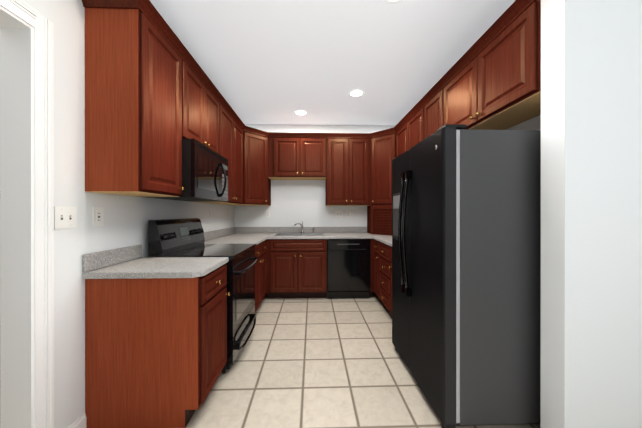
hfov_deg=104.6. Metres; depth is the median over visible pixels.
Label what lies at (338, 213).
switch plate
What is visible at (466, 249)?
refrigerator
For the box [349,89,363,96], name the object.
recessed light
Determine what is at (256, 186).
upper cabinet
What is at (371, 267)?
base cabinet
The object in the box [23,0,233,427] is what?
wall
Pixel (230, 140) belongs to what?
upper cabinet
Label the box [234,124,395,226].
wall
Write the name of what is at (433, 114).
upper cabinet
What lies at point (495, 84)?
upper cabinet
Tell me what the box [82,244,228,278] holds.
countertop
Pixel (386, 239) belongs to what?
countertop
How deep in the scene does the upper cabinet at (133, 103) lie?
1.43 m
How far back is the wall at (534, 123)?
1.75 m
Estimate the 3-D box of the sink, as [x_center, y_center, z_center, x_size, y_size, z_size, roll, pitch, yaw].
[-0.319,0.417,3.878,0.740,0.175,0.470,0,0,-2]
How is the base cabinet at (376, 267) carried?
on the floor
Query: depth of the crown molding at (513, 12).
1.94 m
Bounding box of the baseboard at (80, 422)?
[68,413,85,427]
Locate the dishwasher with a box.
[327,239,369,298]
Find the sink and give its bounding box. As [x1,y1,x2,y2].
[274,233,323,235]
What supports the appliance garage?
on the countertop at (301, 232)
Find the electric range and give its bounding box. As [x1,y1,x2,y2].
[148,218,257,373]
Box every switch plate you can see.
[54,206,76,228]
[336,210,341,216]
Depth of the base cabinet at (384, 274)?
3.03 m
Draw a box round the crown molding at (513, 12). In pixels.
[82,0,536,138]
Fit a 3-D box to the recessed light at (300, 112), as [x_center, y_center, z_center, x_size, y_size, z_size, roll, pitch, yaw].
[-0.288,-1.496,3.708,0.196,0.007,0.196,0,0,-2]
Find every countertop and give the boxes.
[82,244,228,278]
[204,229,267,244]
[226,221,372,238]
[373,234,391,246]
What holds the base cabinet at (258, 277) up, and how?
on the floor
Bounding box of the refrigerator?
[392,124,540,427]
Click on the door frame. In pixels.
(16, 222)
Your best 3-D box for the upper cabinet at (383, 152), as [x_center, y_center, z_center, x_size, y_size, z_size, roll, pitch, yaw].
[1.111,-0.662,3.942,0.608,1.068,0.606,0,0,-2]
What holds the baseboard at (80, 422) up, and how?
attached to the wall at (126, 218)
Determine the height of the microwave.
0.450 m
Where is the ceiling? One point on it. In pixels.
(271, 61)
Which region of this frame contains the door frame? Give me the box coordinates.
[0,0,53,427]
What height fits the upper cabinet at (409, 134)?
1.072 m
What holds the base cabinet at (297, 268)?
on the floor
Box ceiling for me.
[150,0,514,124]
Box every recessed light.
[294,110,306,115]
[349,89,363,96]
[384,0,401,2]
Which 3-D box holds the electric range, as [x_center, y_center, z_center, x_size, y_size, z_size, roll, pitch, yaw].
[-0.967,0.652,2.275,0.710,1.196,0.760,0,0,-2]
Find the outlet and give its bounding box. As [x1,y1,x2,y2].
[93,207,103,226]
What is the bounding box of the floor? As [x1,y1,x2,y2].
[185,292,539,427]
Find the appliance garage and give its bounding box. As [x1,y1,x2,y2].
[367,204,391,234]
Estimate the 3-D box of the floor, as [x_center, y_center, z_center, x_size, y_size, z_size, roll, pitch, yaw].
[0.892,1.277,0.899,4.713,0.050,6.943,0,0,-2]
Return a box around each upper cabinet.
[85,8,184,196]
[182,61,218,153]
[190,104,242,203]
[223,131,270,205]
[268,138,325,179]
[326,138,370,205]
[371,133,395,204]
[396,107,423,156]
[424,89,443,138]
[444,0,540,129]
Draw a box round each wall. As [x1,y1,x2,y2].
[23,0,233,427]
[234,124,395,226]
[506,115,540,129]
[540,0,641,427]
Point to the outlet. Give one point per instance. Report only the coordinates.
(98, 216)
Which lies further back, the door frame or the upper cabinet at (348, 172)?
the upper cabinet at (348, 172)
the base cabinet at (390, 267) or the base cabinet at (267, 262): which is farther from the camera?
the base cabinet at (267, 262)
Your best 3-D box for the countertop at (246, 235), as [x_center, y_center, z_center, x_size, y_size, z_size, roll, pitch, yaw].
[-1.069,0.304,3.073,0.671,0.140,0.834,0,0,-2]
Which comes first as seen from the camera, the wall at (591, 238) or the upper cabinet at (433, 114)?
the wall at (591, 238)
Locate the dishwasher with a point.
(348, 268)
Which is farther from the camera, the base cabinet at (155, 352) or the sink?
the sink
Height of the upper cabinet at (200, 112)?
0.623 m
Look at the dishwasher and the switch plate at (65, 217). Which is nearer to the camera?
the switch plate at (65, 217)
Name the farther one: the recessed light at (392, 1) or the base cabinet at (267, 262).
the base cabinet at (267, 262)
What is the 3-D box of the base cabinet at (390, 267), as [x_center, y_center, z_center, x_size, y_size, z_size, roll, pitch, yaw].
[1.113,0.812,2.581,0.690,0.872,0.490,0,0,-2]
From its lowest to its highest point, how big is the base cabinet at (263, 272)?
0.872 m
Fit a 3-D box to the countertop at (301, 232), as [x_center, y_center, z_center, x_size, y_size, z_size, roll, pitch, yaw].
[-0.006,0.319,3.867,2.847,0.371,0.686,0,0,-2]
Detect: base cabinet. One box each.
[85,264,229,427]
[255,244,262,311]
[259,240,266,300]
[266,239,269,297]
[269,239,326,297]
[370,239,373,296]
[374,239,383,303]
[379,242,391,311]
[388,247,391,313]
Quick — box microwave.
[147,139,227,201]
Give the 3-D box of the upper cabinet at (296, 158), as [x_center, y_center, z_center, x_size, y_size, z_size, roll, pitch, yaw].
[-0.366,-0.877,4.022,0.917,0.637,0.350,0,0,-2]

